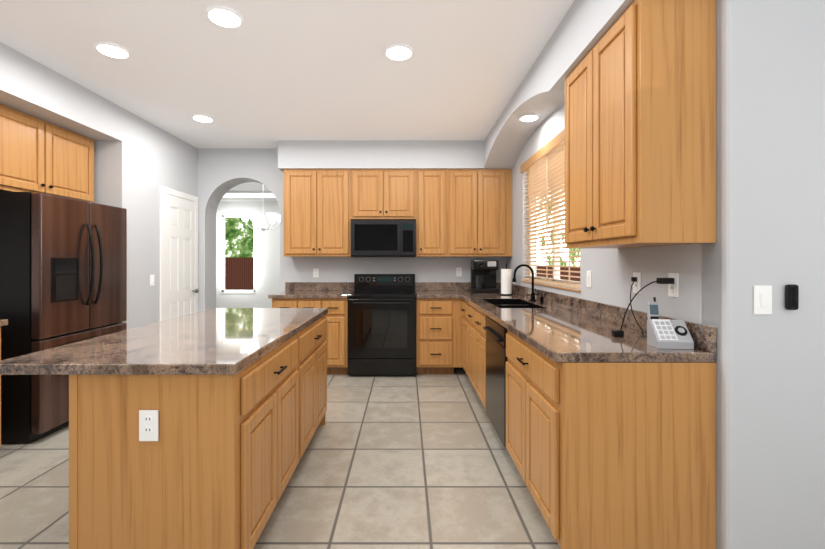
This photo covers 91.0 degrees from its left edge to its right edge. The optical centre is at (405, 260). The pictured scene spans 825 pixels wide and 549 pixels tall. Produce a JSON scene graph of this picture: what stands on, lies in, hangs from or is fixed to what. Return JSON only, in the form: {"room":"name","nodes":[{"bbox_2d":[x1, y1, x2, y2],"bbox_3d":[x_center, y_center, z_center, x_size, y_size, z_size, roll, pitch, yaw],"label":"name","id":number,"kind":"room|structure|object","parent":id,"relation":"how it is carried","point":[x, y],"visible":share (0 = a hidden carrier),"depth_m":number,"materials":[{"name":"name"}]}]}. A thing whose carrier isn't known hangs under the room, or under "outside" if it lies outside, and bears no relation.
{"room":"kitchen","nodes":[
{"label":"kitchen","id":0,"kind":"room"},
{"bbox_2d":[94,108,197,328],"bbox_3d":[-3.125,-0.070,4.615,0.950,2.720,1.670,0,0,0],"label":"wall","id":1,"kind":"structure","parent":0,"point":[139,164],"depth_m":4.07,"materials":[{"name":"grey paint"}]},
{"bbox_2d":[0,104,93,202],"bbox_3d":[-3.151,-0.812,2.681,0.633,0.605,2.122,0,0,0],"label":"upper cabinet","id":2,"kind":"object","parent":1,"relation":"attached to","point":[37,155],"visible":1,"depth_m":3.19,"materials":[{"name":"brown wood"}]},
{"bbox_2d":[150,275,154,285],"bbox_3d":[-2.643,0.200,4.225,0.012,0.114,0.070,0,0,0],"label":"light switch","id":3,"kind":"object","parent":1,"relation":"attached to","point":[152,280],"visible":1,"depth_m":4.22,"materials":[{"name":"white plastic"}]},
{"bbox_2d":[160,186,198,320],"bbox_3d":[-2.604,0.240,4.740,0.089,2.100,0.780,0,0,0],"label":"pantry door","id":4,"kind":"structure","parent":1,"relation":"in","point":[179,290],"depth_m":4.69,"materials":[{"name":"white wood"}]},
{"bbox_2d":[216,201,279,307],"bbox_3d":[-3.200,-0.070,8.775,5.600,2.720,0.150,0,0,0],"label":"wall","id":5,"kind":"structure","parent":0,"point":[267,262],"depth_m":8.70,"materials":[{"name":"white paint"}]},
{"bbox_2d":[221,215,254,293],"bbox_3d":[-3.605,-0.145,8.739,0.730,1.690,0.102,0,0,0],"label":"nook window","id":6,"kind":"structure","parent":5,"relation":"in","point":[224,291],"depth_m":8.73,"materials":[{"name":"white"}]},
{"bbox_2d":[221,191,276,200],"bbox_3d":[-3.200,-1.360,7.075,5.300,0.140,3.250,0,0,0],"label":"ceiling","id":7,"kind":"structure","parent":0,"point":[249,196],"depth_m":8.25,"materials":[{"name":"white paint"}]},
{"bbox_2d":[0,367,560,548],"bbox_3d":[-1.400,1.340,3.150,9.600,0.100,11.700,0,0,0],"label":"floor","id":8,"kind":"structure","parent":0,"point":[420,461],"depth_m":2.36,"materials":[{"name":"tile"}]},
{"bbox_2d":[0,326,0,446],"bbox_3d":[-3.023,0.853,2.349,0.889,0.874,0.503,0,0,0],"label":"base cabinet","id":9,"kind":"object","parent":8,"relation":"on","point":[0,388],"visible":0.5,"depth_m":2.57,"materials":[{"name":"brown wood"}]},
{"bbox_2d":[0,319,7,325],"bbox_3d":[-3.019,0.395,1.950,0.898,0.040,1.340,0,0,0],"label":"countertop","id":10,"kind":"structure","parent":9,"relation":"on","point":[3,322],"depth_m":2.59,"materials":[{"name":"stone"}]},
{"bbox_2d":[0,192,126,441],"bbox_3d":[-2.966,0.403,3.285,0.948,1.775,0.890,0,0,0],"label":"refrigerator","id":11,"kind":"object","parent":8,"relation":"on","point":[63,270],"visible":0.79,"depth_m":2.93,"materials":[{"name":"black metal"}]},
{"bbox_2d":[69,330,304,548],"bbox_3d":[-0.929,0.853,1.925,0.631,0.874,0.850,0,0,0],"label":"base cabinet","id":12,"kind":"object","parent":8,"relation":"on","point":[214,466],"depth_m":1.50,"materials":[{"name":"brown wood"}]},
{"bbox_2d":[139,410,158,440],"bbox_3d":[-0.948,0.607,1.492,0.070,0.114,0.008,0,0,0],"label":"outlet","id":13,"kind":"object","parent":12,"relation":"attached to","point":[148,425],"visible":1,"depth_m":1.49,"materials":[{"name":"white plastic"}]},
{"bbox_2d":[0,308,327,374],"bbox_3d":[-1.075,0.395,2.350,0.910,0.040,1.760,0,0,0],"label":"countertop","id":14,"kind":"structure","parent":12,"relation":"on","point":[223,341],"depth_m":1.75,"materials":[{"name":"stone"}]},
{"bbox_2d":[272,298,347,373],"bbox_3d":[-1.077,0.853,4.814,0.847,0.874,0.668,0,0,0],"label":"base cabinet","id":15,"kind":"object","parent":8,"relation":"on","point":[337,336],"visible":0.35,"depth_m":4.51,"materials":[{"name":"brown wood"}]},
{"bbox_2d":[268,282,353,297],"bbox_3d":[-1.091,0.343,4.819,0.878,0.145,0.658,0,0,0],"label":"countertop","id":16,"kind":"structure","parent":15,"relation":"on","point":[292,289],"depth_m":5.13,"materials":[{"name":"stone"}]},
{"bbox_2d":[303,314,326,449],"bbox_3d":[-0.929,0.853,2.775,0.631,0.874,0.850,0,0,0],"label":"base cabinet","id":17,"kind":"object","parent":8,"relation":"on","point":[316,332],"depth_m":2.75,"materials":[{"name":"brown wood"}]},
{"bbox_2d":[347,274,415,375],"bbox_3d":[-0.268,0.728,4.779,0.762,1.125,0.733,0,0,0],"label":"range","id":18,"kind":"object","parent":8,"relation":"on","point":[381,324],"visible":1,"depth_m":4.47,"materials":[{"name":"black metal"}]},
{"bbox_2d":[416,298,462,373],"bbox_3d":[0.378,0.853,4.814,0.522,0.874,0.668,0,0,0],"label":"base cabinet","id":19,"kind":"object","parent":8,"relation":"on","point":[438,335],"visible":0.98,"depth_m":4.51,"materials":[{"name":"brown wood"}]},
{"bbox_2d":[415,282,459,297],"bbox_3d":[0.358,0.343,4.816,0.484,0.145,0.664,0,0,0],"label":"countertop","id":20,"kind":"structure","parent":19,"relation":"on","point":[422,289],"depth_m":5.13,"materials":[{"name":"stone"}]},
{"bbox_2d":[461,300,484,369],"bbox_3d":[0.944,0.853,4.300,0.649,0.874,0.460,0,0,0],"label":"base cabinet","id":21,"kind":"object","parent":8,"relation":"on","point":[469,312],"depth_m":4.22,"materials":[{"name":"brown wood"}]},
{"bbox_2d":[465,320,484,407],"bbox_3d":[0.944,0.940,3.615,0.649,0.700,0.911,0,0,0],"label":"base cabinet","id":22,"kind":"object","parent":8,"relation":"on","point":[474,329],"depth_m":3.56,"materials":[{"name":"brown wood"}]},
{"bbox_2d":[485,315,500,439],"bbox_3d":[0.943,0.853,2.854,0.650,0.874,0.603,0,0,0],"label":"dishwasher","id":23,"kind":"object","parent":8,"relation":"on","point":[492,328],"depth_m":2.88,"materials":[{"name":"black metal"}]},
{"bbox_2d":[501,325,715,548],"bbox_3d":[0.943,0.853,2.103,0.650,0.874,0.898,0,0,0],"label":"base cabinet","id":24,"kind":"object","parent":8,"relation":"on","point":[612,455],"depth_m":1.66,"materials":[{"name":"brown wood"}]},
{"bbox_2d":[460,282,715,361],"bbox_3d":[0.934,0.343,3.400,0.668,0.145,3.496,0,0,0],"label":"countertop","id":25,"kind":"structure","parent":24,"relation":"on","point":[562,328],"depth_m":2.15,"materials":[{"name":"stone"}]},
{"bbox_2d":[471,260,498,292],"bbox_3d":[0.950,0.182,4.900,0.300,0.385,0.240,0,0,0],"label":"coffee maker","id":26,"kind":"object","parent":25,"relation":"on","point":[483,276],"visible":1,"depth_m":4.83,"materials":[{"name":"black plastic"}]},
{"bbox_2d":[499,264,512,294],"bbox_3d":[1.115,0.206,4.500,0.150,0.338,0.150,0,0,0],"label":"paper towel","id":27,"kind":"object","parent":25,"relation":"on","point":[506,281],"visible":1,"depth_m":4.45,"materials":[{"name":"white paper"}]},
{"bbox_2d":[483,299,545,307],"bbox_3d":[0.940,0.466,3.635,0.388,0.178,0.828,0,0,0],"label":"sink","id":28,"kind":"object","parent":25,"relation":"in","point":[509,303],"visible":0.08,"depth_m":3.97,"materials":[{"name":"black metal"}]},
{"bbox_2d":[512,264,543,303],"bbox_3d":[1.110,0.202,3.699,0.226,0.346,0.269,0,0,0],"label":"faucet","id":29,"kind":"object","parent":25,"relation":"on","point":[532,298],"visible":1,"depth_m":3.79,"materials":[{"name":"black metal"}]},
{"bbox_2d":[630,277,646,336],"bbox_3d":[1.214,0.230,2.066,0.094,0.285,0.333,0,0,0],"label":"power cord","id":30,"kind":"object","parent":25,"relation":"on","point":[634,279],"depth_m":2.19,"materials":[{"name":"black plastic"}]},
{"bbox_2d":[612,278,673,336],"bbox_3d":[1.142,0.227,1.958,0.263,0.294,0.058,0,0,25],"label":"power cord","id":31,"kind":"object","parent":25,"relation":"on","point":[618,333],"depth_m":1.95,"materials":[{"name":"black plastic"}]},
{"bbox_2d":[646,297,693,348],"bbox_3d":[1.153,0.270,1.793,0.144,0.208,0.147,0,0,6],"label":"phone","id":32,"kind":"object","parent":25,"relation":"on","point":[667,334],"visible":1,"depth_m":1.76,"materials":[{"name":"white plastic"}]},
{"bbox_2d":[0,0,573,190],"bbox_3d":[-1.400,-1.480,3.150,9.600,0.100,11.700,0,0,0],"label":"ceiling","id":33,"kind":"structure","parent":0,"point":[268,74],"depth_m":2.90,"materials":[{"name":"white paint"}]},
{"bbox_2d":[0,42,121,140],"bbox_3d":[-3.060,-1.275,0.640,0.820,0.310,6.280,0,0,0],"label":"soffit","id":34,"kind":"object","parent":33,"relation":"attached to","point":[31,87],"depth_m":3.09,"materials":[{"name":"grey paint"}]},
{"bbox_2d":[94,42,130,58],"bbox_3d":[-1.986,-1.423,2.745,0.206,0.014,0.206,0,0,0],"label":"recessed light","id":35,"kind":"object","parent":33,"relation":"in","point":[112,50],"visible":0.98,"depth_m":2.73,"materials":[{"name":"white"}]},
{"bbox_2d":[191,114,213,122],"bbox_3d":[-2.030,-1.423,4.050,0.206,0.014,0.206,0,0,0],"label":"recessed light","id":36,"kind":"object","parent":33,"relation":"in","point":[202,118],"visible":0.98,"depth_m":4.03,"materials":[{"name":"white"}]},
{"bbox_2d":[205,6,243,28],"bbox_3d":[-1.060,-1.423,2.370,0.206,0.014,0.206,0,0,0],"label":"recessed light","id":37,"kind":"object","parent":33,"relation":"in","point":[225,17],"visible":0.96,"depth_m":2.35,"materials":[{"name":"white"}]},
{"bbox_2d":[240,212,279,230],"bbox_3d":[-2.470,-0.975,7.000,0.724,0.910,0.736,0,0,0],"label":"chandelier","id":38,"kind":"object","parent":33,"relation":"hanging from","point":[255,217],"visible":0.92,"depth_m":6.86,"materials":[{"name":"white glass"}]},
{"bbox_2d":[384,44,413,60],"bbox_3d":[-0.048,-1.423,2.770,0.206,0.014,0.206,0,0,0],"label":"recessed light","id":39,"kind":"object","parent":33,"relation":"in","point":[399,52],"visible":0.92,"depth_m":2.75,"materials":[{"name":"white"}]},
{"bbox_2d":[278,0,633,171],"bbox_3d":[-0.125,-1.265,3.375,2.790,0.330,3.550,0,0,0],"label":"soffit","id":40,"kind":"object","parent":33,"relation":"attached to","point":[582,28],"depth_m":4.30,"materials":[{"name":"grey paint"}]},
{"bbox_2d":[519,114,538,121],"bbox_3d":[1.100,-1.278,3.620,0.176,0.014,0.176,0,0,0],"label":"recessed light","id":41,"kind":"object","parent":40,"relation":"in","point":[528,117],"visible":1,"depth_m":3.59,"materials":[{"name":"white"}]},
{"bbox_2d":[198,149,505,311],"bbox_3d":[-0.615,-0.070,5.300,4.070,2.720,0.300,0,0,0],"label":"wall","id":42,"kind":"structure","parent":0,"point":[222,173],"depth_m":5.15,"materials":[{"name":"grey paint"}]},
{"bbox_2d":[313,269,318,277],"bbox_3d":[-1.144,0.153,5.145,0.070,0.114,0.008,0,0,0],"label":"electrical outlet","id":43,"kind":"object","parent":42,"relation":"attached to","point":[315,273],"visible":1,"depth_m":5.14,"materials":[{"name":"white plastic"}]},
{"bbox_2d":[283,169,350,256],"bbox_3d":[-1.061,-0.577,4.983,0.806,1.043,0.328,0,0,0],"label":"upper cabinet","id":44,"kind":"object","parent":42,"relation":"attached to","point":[316,202],"depth_m":4.82,"materials":[{"name":"brown wood"}]},
{"bbox_2d":[351,169,418,220],"bbox_3d":[-0.269,-0.799,4.983,0.773,0.598,0.328,0,0,0],"label":"upper cabinet","id":45,"kind":"object","parent":42,"relation":"attached to","point":[376,194],"depth_m":4.82,"materials":[{"name":"brown wood"}]},
{"bbox_2d":[351,220,415,256],"bbox_3d":[-0.268,-0.264,4.926,0.762,0.433,0.440,0,0,0],"label":"microwave","id":46,"kind":"object","parent":45,"relation":"attached to","point":[383,238],"visible":1,"depth_m":4.75,"materials":[{"name":"black metal"}]},
{"bbox_2d":[416,169,446,256],"bbox_3d":[0.307,-0.577,4.983,0.373,1.043,0.328,0,0,0],"label":"upper cabinet","id":47,"kind":"object","parent":42,"relation":"attached to","point":[431,227],"depth_m":4.82,"materials":[{"name":"brown wood"}]},
{"bbox_2d":[456,268,461,275],"bbox_3d":[0.674,0.140,5.145,0.070,0.114,0.008,0,0,0],"label":"electrical outlet","id":48,"kind":"object","parent":42,"relation":"attached to","point":[458,271],"visible":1,"depth_m":5.14,"materials":[{"name":"white plastic"}]},
{"bbox_2d":[447,169,511,256],"bbox_3d":[0.881,-0.577,4.983,0.774,1.043,0.328,0,0,0],"label":"upper cabinet","id":49,"kind":"object","parent":42,"relation":"attached to","point":[460,212],"depth_m":4.82,"materials":[{"name":"brown wood"}]},
{"bbox_2d":[587,271,591,287],"bbox_3d":[1.263,0.125,2.800,0.012,0.114,0.070,0,0,0],"label":"light switch","id":50,"kind":"object","parent":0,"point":[589,278],"depth_m":2.78,"materials":[{"name":"white plastic"}]},
{"bbox_2d":[506,4,721,547],"bbox_3d":[1.345,-0.070,3.540,0.150,2.720,3.820,0,0,0],"label":"wall","id":51,"kind":"structure","parent":0,"point":[612,269],"depth_m":2.35,"materials":[{"name":"grey paint"}]},
{"bbox_2d":[530,187,579,284],"bbox_3d":[1.365,-0.415,3.675,0.050,1.250,1.450,0,0,0],"label":"kitchen window","id":52,"kind":"structure","parent":51,"relation":"in","point":[554,263],"depth_m":3.65,"materials":[{"name":"white"}]},
{"bbox_2d":[521,129,580,291],"bbox_3d":[1.294,-0.408,3.675,0.092,1.272,1.480,0,0,0],"label":"window blind","id":53,"kind":"object","parent":52,"relation":"attached to","point":[543,167],"visible":0.56,"depth_m":3.67,"materials":[{"name":"brown wood"}]},
{"bbox_2d":[633,272,640,293],"bbox_3d":[1.265,0.120,2.220,0.008,0.114,0.070,0,0,0],"label":"electrical outlet","id":54,"kind":"object","parent":51,"relation":"attached to","point":[636,286],"visible":0.94,"depth_m":2.21,"materials":[{"name":"white plastic"}]},
{"bbox_2d":[565,0,715,247],"bbox_3d":[1.091,-0.587,2.042,0.353,1.023,0.775,0,0,0],"label":"upper cabinet","id":55,"kind":"object","parent":51,"relation":"attached to","point":[640,125],"visible":1,"depth_m":1.66,"materials":[{"name":"brown wood"}]},
{"bbox_2d":[668,273,678,297],"bbox_3d":[1.265,0.114,1.918,0.008,0.114,0.070,0,0,0],"label":"electrical outlet","id":56,"kind":"object","parent":51,"relation":"attached to","point":[673,290],"visible":0.92,"depth_m":1.91,"materials":[{"name":"white plastic"}]},
{"bbox_2d":[702,0,824,548],"bbox_3d":[2.285,-0.070,1.680,2.030,2.720,0.160,0,0,0],"label":"wall","id":57,"kind":"structure","parent":0,"point":[770,219],"depth_m":1.60,"materials":[{"name":"grey paint"}]},
{"bbox_2d":[754,286,771,314],"bbox_3d":[1.406,0.154,1.593,0.070,0.114,0.012,0,0,0],"label":"light switch","id":58,"kind":"object","parent":57,"relation":"attached to","point":[762,300],"visible":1,"depth_m":1.59,"materials":[{"name":"white plastic"}]},
{"bbox_2d":[785,284,798,309],"bbox_3d":[1.513,0.142,1.587,0.044,0.100,0.024,0,0,0],"label":"remote control","id":59,"kind":"object","parent":57,"relation":"attached to","point":[791,296],"visible":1,"depth_m":1.58,"materials":[{"name":"black plastic"}]},
{"label":"outside","id":60,"kind":"structure","parent":0,"visible":0},
{"bbox_2d":[225,217,253,289],"bbox_3d":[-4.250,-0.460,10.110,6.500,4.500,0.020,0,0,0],"label":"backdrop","id":61,"kind":"structure","parent":60,"point":[239,253],"depth_m":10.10,"materials":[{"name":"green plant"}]},
{"bbox_2d":[537,179,579,281],"bbox_3d":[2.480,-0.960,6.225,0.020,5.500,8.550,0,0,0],"label":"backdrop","id":62,"kind":"structure","parent":60,"point":[561,264],"depth_m":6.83,"materials":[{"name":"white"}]}
]}

